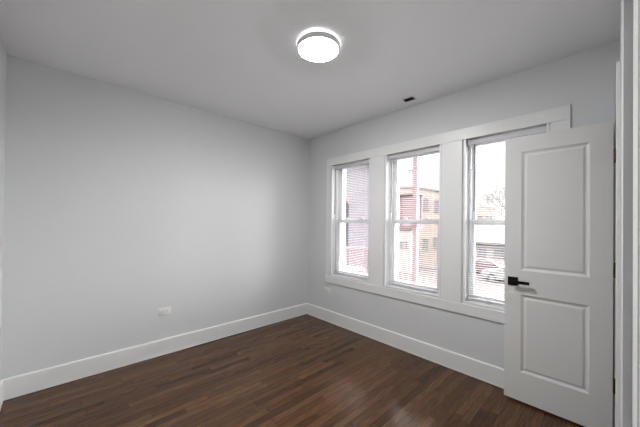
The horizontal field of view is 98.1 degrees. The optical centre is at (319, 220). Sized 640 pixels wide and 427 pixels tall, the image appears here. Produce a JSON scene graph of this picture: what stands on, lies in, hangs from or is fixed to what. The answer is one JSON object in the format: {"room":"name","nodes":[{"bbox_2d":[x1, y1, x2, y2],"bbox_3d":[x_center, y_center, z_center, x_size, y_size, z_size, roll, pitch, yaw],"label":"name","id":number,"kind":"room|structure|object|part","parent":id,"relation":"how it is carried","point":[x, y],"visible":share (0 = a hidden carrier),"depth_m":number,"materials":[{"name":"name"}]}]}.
{"room":"empty bedroom","nodes":[
{"label":"empty bedroom","id":0,"kind":"room"},
{"bbox_2d":[0,36,5,374],"bbox_3d":[-1.329,0.055,0.854,0.150,2.644,3.337,1,-1,-43],"label":"wall","id":1,"kind":"structure","parent":0,"point":[2,50],"depth_m":2.05,"materials":[{"name":"grey paint"}]},
{"bbox_2d":[0,379,2,409],"bbox_3d":[-1.322,1.294,0.946,0.018,0.159,3.217,1,-1,-43],"label":"baseboard","id":2,"kind":"structure","parent":1,"relation":"attached to","point":[1,380],"depth_m":2.05,"materials":[{"name":"white paint"}]},
{"bbox_2d":[0,55,308,379],"bbox_3d":[-1.407,0.021,3.174,3.213,2.944,0.150,1,-1,-43],"label":"wall","id":3,"kind":"structure","parent":0,"point":[122,205],"depth_m":2.68,"materials":[{"name":"grey paint"}]},
{"bbox_2d":[2,303,306,400],"bbox_3d":[-1.308,1.310,3.155,3.063,0.159,0.018,1,-1,-43],"label":"baseboard","id":4,"kind":"structure","parent":3,"relation":"attached to","point":[19,385],"depth_m":2.67,"materials":[{"name":"white paint"}]},
{"bbox_2d":[158,306,170,315],"bbox_3d":[-1.608,0.940,2.878,0.118,0.075,0.009,1,-1,-43],"label":"wall outlet","id":5,"kind":"object","parent":3,"relation":"attached to","point":[166,310],"visible":1,"depth_m":2.88,"materials":[{"name":"white plastic"}]},
{"bbox_2d":[0,314,584,426],"bbox_3d":[-0.018,1.447,1.670,3.213,0.100,4.250,1,-1,-43],"label":"floor","id":6,"kind":"structure","parent":0,"point":[306,370],"depth_m":2.25,"materials":[{"name":"brown wood"}]},
{"bbox_2d":[0,0,620,138],"bbox_3d":[0.011,-1.347,1.690,3.213,0.200,4.250,1,-1,-43],"label":"ceiling","id":7,"kind":"structure","parent":0,"point":[241,60],"depth_m":1.99,"materials":[{"name":"white paint"}]},
{"bbox_2d":[297,31,339,61],"bbox_3d":[-0.010,-1.208,1.953,0.300,0.076,0.300,1,-1,-43],"label":"ceiling light","id":8,"kind":"object","parent":7,"relation":"attached to","point":[314,46],"visible":1,"depth_m":1.90,"materials":[{"name":"white plastic"}]},
{"bbox_2d":[401,96,416,102],"bbox_3d":[0.902,-1.226,2.817,0.096,0.006,0.126,1,-1,-43],"label":"ceiling vent","id":9,"kind":"object","parent":7,"relation":"in","point":[411,98],"visible":1,"depth_m":2.81,"materials":[{"name":"black plastic"}]},
{"bbox_2d":[307,40,619,405],"bbox_3d":[1.290,0.047,2.869,0.300,2.944,4.287,1,-1,-43],"label":"wall","id":10,"kind":"structure","parent":0,"point":[585,80],"depth_m":2.67,"materials":[{"name":"grey paint"}]},
{"bbox_2d":[324,287,329,292],"bbox_3d":[0.098,0.977,3.895,0.009,0.075,0.118,1,-1,-43],"label":"wall outlet","id":11,"kind":"object","parent":10,"relation":"attached to","point":[326,289],"visible":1,"depth_m":3.89,"materials":[{"name":"white plastic"}]},
{"bbox_2d":[330,158,369,282],"bbox_3d":[0.448,-0.007,3.682,0.194,1.525,0.655,1,-1,-43],"label":"window","id":12,"kind":"structure","parent":10,"relation":"in","point":[335,226],"depth_m":3.87,"materials":[{"name":"white plastic"}]},
{"bbox_3d":[0.454,0.366,3.689,0.034,0.760,0.619,1,-1,-43],"label":"sash","id":13,"kind":"part","parent":12,"relation":"part of","materials":[{"name":"clear glass"}]},
{"bbox_3d":[0.490,-0.364,3.720,0.030,0.792,0.619,1,-1,-43],"label":"sash","id":14,"kind":"part","parent":12,"relation":"part of","materials":[{"name":"white plastic"}]},
{"bbox_2d":[384,144,440,296],"bbox_3d":[1.042,-0.005,3.050,0.194,1.525,0.640,1,-1,-43],"label":"window","id":15,"kind":"structure","parent":10,"relation":"in","point":[392,220],"depth_m":3.21,"materials":[{"name":"white plastic"}]},
{"bbox_3d":[1.048,0.368,3.057,0.034,0.760,0.604,1,-1,-43],"label":"sash","id":16,"kind":"part","parent":15,"relation":"part of","materials":[{"name":"clear glass"}]},
{"bbox_3d":[1.084,-0.363,3.088,0.030,0.792,0.604,1,-1,-43],"label":"sash","id":17,"kind":"part","parent":15,"relation":"part of","materials":[{"name":"white plastic"}]},
{"bbox_2d":[325,104,570,323],"bbox_3d":[1.036,0.005,3.048,0.205,1.729,2.570,1,-1,-43],"label":"window","id":18,"kind":"structure","parent":10,"relation":"in","point":[468,204],"depth_m":2.66,"materials":[{"name":"white plastic"}]},
{"bbox_3d":[0.116,0.006,3.889,0.013,1.526,0.073,1,-1,-43],"label":"casing","id":19,"kind":"part","parent":18,"relation":"part of","materials":[{"name":"white paint"}]},
{"bbox_2d":[334,159,368,278],"bbox_3d":[0.407,-0.014,3.644,0.047,1.482,0.617,1,-1,-43],"label":"window blind","id":20,"kind":"object","parent":18,"relation":"attached to","point":[364,162],"visible":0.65,"depth_m":3.64,"materials":[{"name":"white plastic"}]},
{"bbox_3d":[0.406,0.719,3.645,0.026,0.016,0.613,1,-1,-43],"label":"rail","id":21,"kind":"part","parent":20,"relation":"part of","materials":[{"name":"white plastic"}]},
{"bbox_3d":[0.674,0.007,3.296,0.013,1.526,0.192,1,-1,-43],"label":"mullion casing","id":22,"kind":"part","parent":18,"relation":"part of","materials":[{"name":"white paint"}]},
{"bbox_2d":[388,146,438,292],"bbox_3d":[1.001,-0.012,3.012,0.047,1.482,0.602,1,-1,-43],"label":"window blind","id":23,"kind":"object","parent":18,"relation":"attached to","point":[431,150],"visible":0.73,"depth_m":3.02,"materials":[{"name":"white plastic"}]},
{"bbox_3d":[0.857,0.007,3.178,0.028,1.420,0.007,1,-1,-43],"label":"ladder cord","id":24,"kind":"part","parent":23,"relation":"part of","materials":[{"name":"white fabric"}]},
{"bbox_3d":[1.000,0.721,3.013,0.026,0.016,0.598,1,-1,-43],"label":"rail","id":25,"kind":"part","parent":23,"relation":"part of","materials":[{"name":"white plastic"}]},
{"bbox_3d":[1.162,0.008,2.853,0.028,1.420,0.007,1,-1,-43],"label":"ladder cord","id":26,"kind":"part","parent":23,"relation":"part of","materials":[{"name":"white fabric"}]},
{"bbox_3d":[0.959,0.820,2.977,0.015,0.096,2.570,1,-1,-43],"label":"casing","id":27,"kind":"part","parent":18,"relation":"part of","materials":[{"name":"white paint"}]},
{"bbox_3d":[0.976,-0.808,2.989,0.014,0.105,2.560,1,-1,-43],"label":"head casing","id":28,"kind":"part","parent":18,"relation":"part of","materials":[{"name":"white paint"}]},
{"bbox_3d":[1.262,0.009,2.670,0.013,1.526,0.192,1,-1,-43],"label":"mullion casing","id":29,"kind":"part","parent":18,"relation":"part of","materials":[{"name":"white paint"}]},
{"bbox_3d":[1.627,0.369,2.441,0.034,0.760,0.579,1,-1,-43],"label":"sash","id":30,"kind":"part","parent":18,"relation":"part of","materials":[{"name":"clear glass"}]},
{"bbox_3d":[1.663,-0.361,2.472,0.030,0.792,0.579,1,-1,-43],"label":"sash","id":31,"kind":"part","parent":18,"relation":"part of","materials":[{"name":"white plastic"}]},
{"bbox_2d":[467,125,545,304],"bbox_3d":[1.580,-0.010,2.396,0.047,1.482,0.577,1,-1,-43],"label":"window blind","id":32,"kind":"object","parent":18,"relation":"attached to","point":[541,129],"visible":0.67,"depth_m":2.48,"materials":[{"name":"white plastic"}]},
{"bbox_3d":[1.443,0.008,2.555,0.028,1.420,0.007,1,-1,-43],"label":"ladder cord","id":33,"kind":"part","parent":32,"relation":"part of","materials":[{"name":"white fabric"}]},
{"bbox_3d":[1.579,0.723,2.397,0.026,0.016,0.573,1,-1,-43],"label":"rail","id":34,"kind":"part","parent":32,"relation":"part of","materials":[{"name":"white plastic"}]},
{"bbox_3d":[1.808,0.011,2.090,0.013,1.526,0.108,1,-1,-43],"label":"casing","id":35,"kind":"part","parent":18,"relation":"part of","materials":[{"name":"white paint"}]},
{"bbox_2d":[307,303,613,426],"bbox_3d":[0.896,1.333,3.032,0.018,0.159,3.217,1,-1,-43],"label":"baseboard","id":36,"kind":"structure","parent":10,"relation":"attached to","point":[491,374],"depth_m":2.88,"materials":[{"name":"white paint"}]},
{"bbox_2d":[620,0,639,426],"bbox_3d":[0.943,0.079,0.782,3.063,2.644,0.120,1,-1,-43],"label":"wall","id":37,"kind":"structure","parent":0,"point":[622,1],"depth_m":1.00,"materials":[{"name":"grey paint"}]},
{"bbox_2d":[504,121,615,426],"bbox_3d":[1.712,0.376,2.029,0.135,2.052,0.615,1,-1,-43],"label":"door","id":38,"kind":"structure","parent":37,"relation":"in","point":[560,269],"depth_m":1.99,"materials":[{"name":"white paint"}]},
{"bbox_3d":[1.539,0.478,2.142,0.040,0.023,0.124,1,-1,-43],"label":"lever","id":39,"kind":"part","parent":38,"relation":"part of","materials":[{"name":"black metal"}]},
{"bbox_2d":[614,61,620,426],"bbox_3d":[1.715,0.328,1.523,0.717,2.168,0.142,1,-1,-43],"label":"door frame","id":40,"kind":"structure","parent":37,"relation":"attached to","point":[617,181],"depth_m":1.32,"materials":[{"name":"white paint"}]},
{"bbox_2d":[623,0,639,426],"bbox_3d":[0.666,0.347,0.523,0.849,2.093,0.120,1,-1,-43],"label":"door frame","id":41,"kind":"structure","parent":37,"relation":"attached to","point":[628,4],"depth_m":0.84,"materials":[{"name":"grey paint"}]},
{"label":"outside","id":42,"kind":"structure","parent":0,"visible":0},
{"bbox_2d":[399,267,503,298],"bbox_3d":[40.494,5.562,56.191,129.400,0.300,160.000,1,-1,-43],"label":"ground","id":43,"kind":"structure","parent":42,"point":[429,270],"depth_m":21.89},
{"bbox_2d":[345,247,367,274],"bbox_3d":[0.360,2.700,9.949,2.600,3.920,1.900,1,0,1],"label":"deck","id":44,"kind":"object","parent":43,"relation":"on","point":[349,248],"visible":0.17,"depth_m":9.02,"materials":[{"name":"pink wood"}]},
{"bbox_3d":[0.367,0.888,9.057,2.600,0.070,0.090,1,0,1],"label":"rail","id":45,"kind":"part","parent":44,"relation":"part of","materials":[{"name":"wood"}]},
{"bbox_2d":[345,166,368,270],"bbox_3d":[0.766,0.896,14.507,3.700,7.600,5.150,1,0,3],"label":"house","id":46,"kind":"structure","parent":43,"relation":"on","point":[356,215],"depth_m":12.05,"materials":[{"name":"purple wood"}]},
{"bbox_2d":[399,229,411,272],"bbox_3d":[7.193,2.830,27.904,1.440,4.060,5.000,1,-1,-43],"label":"building","id":47,"kind":"structure","parent":43,"relation":"on","point":[403,246],"depth_m":26.08,"materials":[{"name":"brick"}]},
{"bbox_2d":[399,193,424,228],"bbox_3d":[8.422,-0.845,26.510,1.550,3.285,2.500,1,-1,-43],"label":"porch","id":48,"kind":"object","parent":47,"relation":"on","point":[406,195],"visible":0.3,"depth_m":26.05,"materials":[{"name":"pink wood"}]},
{"bbox_3d":[9.495,-0.925,26.063,0.140,2.850,0.140,1,-1,-43],"label":"post","id":49,"kind":"part","parent":48,"relation":"part of","materials":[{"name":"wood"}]},
{"bbox_2d":[411,157,419,283],"bbox_3d":[1.945,0.946,5.675,0.140,7.400,0.140,1,-1,-43],"label":"porch post","id":50,"kind":"object","parent":43,"relation":"on","point":[415,205],"visible":0.43,"depth_m":5.64,"materials":[{"name":"pink wood"}]},
{"bbox_2d":[399,169,438,268],"bbox_3d":[11.795,-0.424,30.470,3.600,10.700,5.850,1,-1,-43],"label":"brick building","id":51,"kind":"structure","parent":43,"relation":"on","point":[431,240],"depth_m":28.75,"materials":[{"name":"brick"}]},
{"bbox_3d":[10.936,2.481,28.813,0.012,1.110,0.500,1,-1,-43],"label":"pane","id":52,"kind":"part","parent":51,"relation":"part of","materials":[{"name":"grey glass"}]},
{"bbox_3d":[10.990,-1.644,28.832,0.012,1.060,0.530,1,-1,-43],"label":"pane","id":53,"kind":"part","parent":51,"relation":"part of","materials":[{"name":"grey glass"}]},
{"bbox_2d":[475,225,504,263],"bbox_3d":[21.698,2.699,27.470,6.600,4.620,11.500,1,-1,-43],"label":"garage","id":54,"kind":"structure","parent":43,"relation":"on","point":[487,229],"depth_m":28.46,"materials":[{"name":"white"}]},
{"bbox_3d":[16.668,3.239,28.542,0.012,0.810,0.710,1,-1,-43],"label":"pane","id":55,"kind":"part","parent":54,"relation":"part of","materials":[{"name":"grey glass"}]},
{"bbox_3d":[17.712,3.242,27.431,0.012,0.810,0.960,1,-1,-43],"label":"pane","id":56,"kind":"part","parent":54,"relation":"part of","materials":[{"name":"grey glass"}]},
{"bbox_2d":[475,257,504,271],"bbox_3d":[15.040,4.214,26.020,1.782,1.430,4.300,1,-1,-43],"label":"car","id":57,"kind":"object","parent":43,"relation":"on","point":[477,259],"visible":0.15,"depth_m":25.12,"materials":[{"name":"red paint"}]},
{"bbox_2d":[477,204,504,218],"bbox_3d":[28.329,1.317,46.804,8.090,7.800,4.200,1,-1,-43],"label":"apartment block","id":58,"kind":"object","parent":43,"relation":"on","point":[486,214],"visible":0.16,"depth_m":43.80,"materials":[{"name":"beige brick"}]},
{"bbox_2d":[478,186,504,218],"bbox_3d":[23.197,-0.194,32.338,10.539,10.519,11.191,1,-1,-43],"label":"bare tree","id":59,"kind":"object","parent":43,"relation":"on","point":[488,200],"visible":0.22,"depth_m":34.12,"materials":[{"name":"grey plant"}]},
{"bbox_2d":[480,266,504,281],"bbox_3d":[15.192,4.185,21.770,1.782,1.430,4.300,1,-1,-43],"label":"car","id":60,"kind":"object","parent":43,"relation":"on","point":[489,271],"visible":0.37,"depth_m":22.02,"materials":[{"name":"silver metal"}]}
]}

